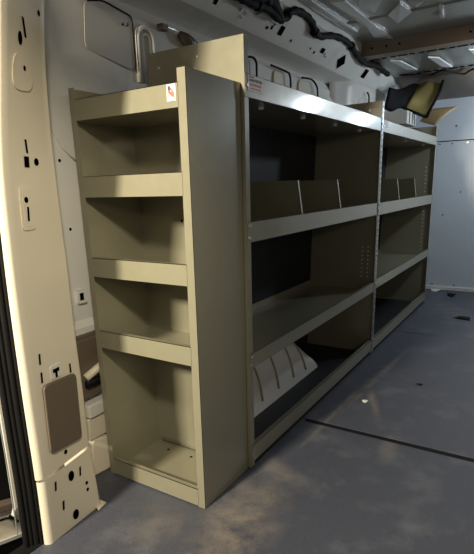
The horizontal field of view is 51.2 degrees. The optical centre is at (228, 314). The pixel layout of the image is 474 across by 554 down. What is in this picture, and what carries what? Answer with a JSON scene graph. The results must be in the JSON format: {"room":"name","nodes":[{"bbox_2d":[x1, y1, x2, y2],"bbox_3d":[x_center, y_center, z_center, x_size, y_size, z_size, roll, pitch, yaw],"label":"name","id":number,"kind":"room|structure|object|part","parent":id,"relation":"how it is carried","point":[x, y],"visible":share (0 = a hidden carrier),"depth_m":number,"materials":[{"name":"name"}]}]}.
{"room":"vehicle interior","nodes":[
{"label":"vehicle interior","id":0,"kind":"room"},
{"bbox_2d":[0,0,415,516],"bbox_3d":[0.495,-0.628,2.659,0.366,1.672,3.740,8,17,32],"label":"wall","id":1,"kind":"structure","parent":0,"point":[94,46],"depth_m":1.62,"materials":[{"name":"metal"}]},
{"bbox_2d":[0,433,22,553],"bbox_3d":[-0.707,0.034,1.350,0.085,2.300,0.260,8,17,32],"label":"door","id":2,"kind":"structure","parent":1,"relation":"in","point":[9,540],"depth_m":1.50,"materials":[{"name":"white metal"}]},
{"bbox_3d":[-0.676,0.623,1.504,0.010,0.180,0.235,8,17,32],"label":"panel","id":3,"kind":"part","parent":2,"relation":"part of","materials":[{"name":"beige paint"}]},
{"bbox_2d":[0,232,43,548],"bbox_3d":[-0.471,-0.051,1.087,0.184,1.622,0.056,8,17,32],"label":"weatherstrip","id":4,"kind":"object","parent":1,"relation":"attached to","point":[11,398],"visible":0.95,"depth_m":1.21,"materials":[{"name":"black rubber"}]},
{"bbox_2d":[0,0,105,544],"bbox_3d":[-0.431,-0.214,1.178,0.187,1.670,0.390,-4,15,-7],"label":"door pillar","id":5,"kind":"structure","parent":1,"relation":"attached to","point":[32,238],"depth_m":1.21,"materials":[{"name":"beige metal"}]},
{"bbox_3d":[-0.445,0.147,1.281,0.005,0.035,0.039,4,16,22],"label":"clip plate","id":6,"kind":"part","parent":5,"relation":"part of","materials":[{"name":"paint"}]},
{"bbox_3d":[-0.439,0.488,1.409,0.121,0.196,0.258,-3,15,-5],"label":"foot panel","id":7,"kind":"part","parent":5,"relation":"part of","materials":[{"name":"beige paint"}]},
{"bbox_3d":[-0.417,0.155,1.617,0.031,0.195,0.210,8,17,32],"label":"recess panel","id":8,"kind":"part","parent":1,"relation":"part of","materials":[{"name":"beige plastic"}]},
{"bbox_3d":[-0.361,-0.851,1.504,0.001,0.169,0.204,8,17,32],"label":"stamped panel","id":9,"kind":"part","parent":1,"relation":"part of","materials":[{"name":"white metal"}]},
{"bbox_2d":[157,23,197,45],"bbox_3d":[-0.158,-0.981,1.763,0.039,0.052,0.239,8,18,34],"label":"mechanism","id":10,"kind":"object","parent":1,"relation":"attached to","point":[185,38],"visible":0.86,"depth_m":1.75,"materials":[{"name":"beige plastic"}]},
{"bbox_3d":[0.254,-1.071,2.436,0.010,0.235,1.480,8,17,32],"label":"stamped panel","id":11,"kind":"part","parent":1,"relation":"part of","materials":[{"name":"paint"}]},
{"bbox_2d":[234,0,389,76],"bbox_3d":[0.471,-1.341,2.369,0.087,0.114,2.074,8,17,32],"label":"harness","id":12,"kind":"object","parent":1,"relation":"attached to","point":[273,8],"visible":1,"depth_m":2.14,"materials":[{"name":"black rubber"}]},
{"bbox_2d":[361,23,473,59],"bbox_3d":[1.518,-1.403,2.368,1.762,0.066,0.120,8,17,32],"label":"trim","id":13,"kind":"structure","parent":1,"relation":"attached to","point":[462,34],"depth_m":2.64,"materials":[{"name":"brown wood"}]},
{"bbox_2d":[369,43,473,76],"bbox_3d":[1.740,-1.468,2.671,1.804,0.025,0.640,8,17,32],"label":"trim","id":14,"kind":"structure","parent":1,"relation":"attached to","point":[462,56],"depth_m":3.00,"materials":[{"name":"metal"}]},
{"bbox_2d":[384,79,458,124],"bbox_3d":[1.321,-1.458,3.432,0.497,0.303,0.242,0,15,6],"label":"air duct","id":15,"kind":"object","parent":1,"relation":"attached to","point":[419,99],"visible":1,"depth_m":3.37,"materials":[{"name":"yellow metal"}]},
{"bbox_2d":[401,68,473,75],"bbox_3d":[1.444,-1.564,3.183,0.608,0.032,0.188,10,18,37],"label":"cable","id":16,"kind":"object","parent":1,"relation":"hanging from","point":[450,71],"visible":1,"depth_m":3.22,"materials":[{"name":"black rubber"}]},
{"bbox_2d":[10,289,473,553],"bbox_3d":[1.133,0.324,2.319,1.970,0.064,4.080,8,17,32],"label":"floor","id":17,"kind":"structure","parent":0,"point":[392,472],"depth_m":1.56,"materials":[{"name":"black rubber"}]},
{"bbox_3d":[-0.578,0.642,1.213,0.043,0.024,0.300,8,17,32],"label":"door sill","id":18,"kind":"part","parent":17,"relation":"part of","materials":[{"name":"black rubber"}]},
{"bbox_2d":[68,66,247,508],"bbox_3d":[-0.185,-0.053,1.486,0.398,1.170,0.249,8,17,32],"label":"shelving unit","id":19,"kind":"object","parent":17,"relation":"on","point":[159,167],"visible":1,"depth_m":1.45,"materials":[{"name":"metal"}]},
{"bbox_3d":[-0.336,-0.074,1.582,0.038,1.170,0.246,8,17,32],"label":"panel","id":20,"kind":"part","parent":19,"relation":"part of","materials":[{"name":"beige metal"}]},
{"bbox_2d":[74,82,178,127],"bbox_3d":[-0.200,-0.562,1.351,0.392,0.056,0.242,8,17,32],"label":"shelf","id":21,"kind":"object","parent":19,"relation":"attached to","point":[157,106],"depth_m":1.28,"materials":[{"name":"metal"}]},
{"bbox_2d":[82,172,182,197],"bbox_3d":[-0.193,-0.366,1.401,0.389,0.058,0.242,8,17,32],"label":"shelf","id":22,"kind":"object","parent":19,"relation":"attached to","point":[94,184],"depth_m":1.31,"materials":[{"name":"metal"}]},
{"bbox_2d":[91,257,187,285],"bbox_3d":[-0.185,-0.146,1.458,0.386,0.057,0.242,8,17,32],"label":"shelf","id":23,"kind":"object","parent":19,"relation":"attached to","point":[162,270],"depth_m":1.37,"materials":[{"name":"metal"}]},
{"bbox_2d":[99,326,191,365],"bbox_3d":[-0.177,0.067,1.512,0.382,0.055,0.242,8,17,32],"label":"shelf","id":24,"kind":"object","parent":19,"relation":"attached to","point":[173,344],"depth_m":1.46,"materials":[{"name":"metal"}]},
{"bbox_2d":[113,439,198,505],"bbox_3d":[-0.162,0.484,1.619,0.376,0.055,0.242,8,17,32],"label":"shelf","id":25,"kind":"object","parent":19,"relation":"attached to","point":[166,467],"depth_m":1.63,"materials":[{"name":"metal"}]},
{"bbox_3d":[-0.119,-0.066,1.587,0.393,1.100,0.003,8,17,32],"label":"panel","id":26,"kind":"part","parent":19,"relation":"part of","materials":[{"name":"beige metal"}]},
{"bbox_3d":[-0.027,-0.033,1.388,0.024,1.170,0.246,8,17,32],"label":"panel","id":27,"kind":"part","parent":19,"relation":"part of","materials":[{"name":"beige metal"}]},
{"bbox_2d":[146,34,383,467],"bbox_3d":[0.252,-0.286,2.088,0.383,1.284,1.302,8,17,32],"label":"shelving unit","id":28,"kind":"object","parent":17,"relation":"on","point":[311,164],"visible":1,"depth_m":2.19,"materials":[{"name":"metal"}]},
{"bbox_3d":[-0.095,-0.141,1.570,0.377,1.284,0.023,8,17,32],"label":"panel","id":29,"kind":"part","parent":28,"relation":"part of","materials":[{"name":"metal"}]},
{"bbox_3d":[0.110,-0.261,2.190,0.039,1.180,1.296,8,17,32],"label":"panel","id":30,"kind":"part","parent":28,"relation":"part of","materials":[{"name":"beige metal"}]},
{"bbox_3d":[0.421,0.309,2.144,0.021,0.058,1.300,8,17,32],"label":"rail","id":31,"kind":"part","parent":28,"relation":"part of","materials":[{"name":"metal"}]},
{"bbox_3d":[0.260,-0.404,2.050,0.354,0.060,1.300,8,17,32],"label":"shelf","id":32,"kind":"part","parent":28,"relation":"part of","materials":[{"name":"metal"}]},
{"bbox_3d":[0.266,-0.020,2.154,0.366,0.049,1.300,8,17,32],"label":"shelf","id":33,"kind":"part","parent":28,"relation":"part of","materials":[{"name":"metal"}]},
{"bbox_3d":[0.254,-0.781,1.949,0.342,0.069,1.300,8,17,32],"label":"shelf","id":34,"kind":"part","parent":28,"relation":"part of","materials":[{"name":"metal"}]},
{"bbox_3d":[0.594,-0.424,2.611,0.377,1.268,0.022,8,17,32],"label":"panel","id":35,"kind":"part","parent":28,"relation":"part of","materials":[{"name":"metal"}]},
{"bbox_2d":[372,101,437,351],"bbox_3d":[0.964,-0.580,3.164,0.382,1.268,1.336,8,17,32],"label":"shelving unit","id":36,"kind":"object","parent":17,"relation":"on","point":[408,154],"visible":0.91,"depth_m":3.60,"materials":[{"name":"metal"}]},
{"bbox_3d":[0.608,-0.430,2.633,0.377,1.268,0.022,8,17,32],"label":"panel","id":37,"kind":"part","parent":36,"relation":"part of","materials":[{"name":"metal"}]},
{"bbox_3d":[0.822,-0.562,3.263,0.039,1.180,1.330,8,17,32],"label":"panel","id":38,"kind":"part","parent":36,"relation":"part of","materials":[{"name":"metal"}]},
{"bbox_3d":[1.132,0.009,3.217,0.021,0.058,1.334,8,17,32],"label":"rail","id":39,"kind":"part","parent":36,"relation":"part of","materials":[{"name":"metal"}]},
{"bbox_3d":[0.978,-0.330,3.225,0.366,0.050,1.334,8,17,32],"label":"shelf","id":40,"kind":"part","parent":36,"relation":"part of","materials":[{"name":"metal"}]},
{"bbox_3d":[0.972,-0.702,3.125,0.354,0.061,1.334,8,17,32],"label":"shelf","id":41,"kind":"part","parent":36,"relation":"part of","materials":[{"name":"metal"}]},
{"bbox_3d":[1.315,-0.725,3.700,0.377,1.258,0.022,8,17,32],"label":"panel","id":42,"kind":"part","parent":36,"relation":"part of","materials":[{"name":"beige metal"}]},
{"bbox_3d":[0.966,-1.080,3.023,0.342,0.065,1.334,8,17,32],"label":"shelf","id":43,"kind":"part","parent":36,"relation":"part of","materials":[{"name":"metal"}]},
{"bbox_2d":[453,316,469,320],"bbox_3d":[1.569,0.025,3.282,0.106,0.013,0.095,-4,15,-8],"label":"scrap","id":44,"kind":"object","parent":17,"relation":"on","point":[457,317],"visible":1,"depth_m":3.28,"materials":[{"name":"black"}]},
{"bbox_2d":[299,0,473,42],"bbox_3d":[1.151,-1.277,1.809,1.762,0.026,4.160,8,17,32],"label":"ceiling","id":45,"kind":"structure","parent":0,"point":[363,20],"depth_m":2.31,"materials":[{"name":"metal"}]},
{"bbox_2d":[393,96,473,292],"bbox_3d":[2.187,-0.961,3.729,1.970,1.660,0.052,8,17,32],"label":"wall","id":46,"kind":"structure","parent":0,"point":[450,266],"depth_m":3.99,"materials":[{"name":"metal"}]},
{"bbox_2d":[396,67,473,99],"bbox_3d":[2.074,-1.571,3.221,1.762,0.098,0.660,8,17,32],"label":"trim","id":47,"kind":"structure","parent":46,"relation":"attached to","point":[455,85],"depth_m":3.44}
]}

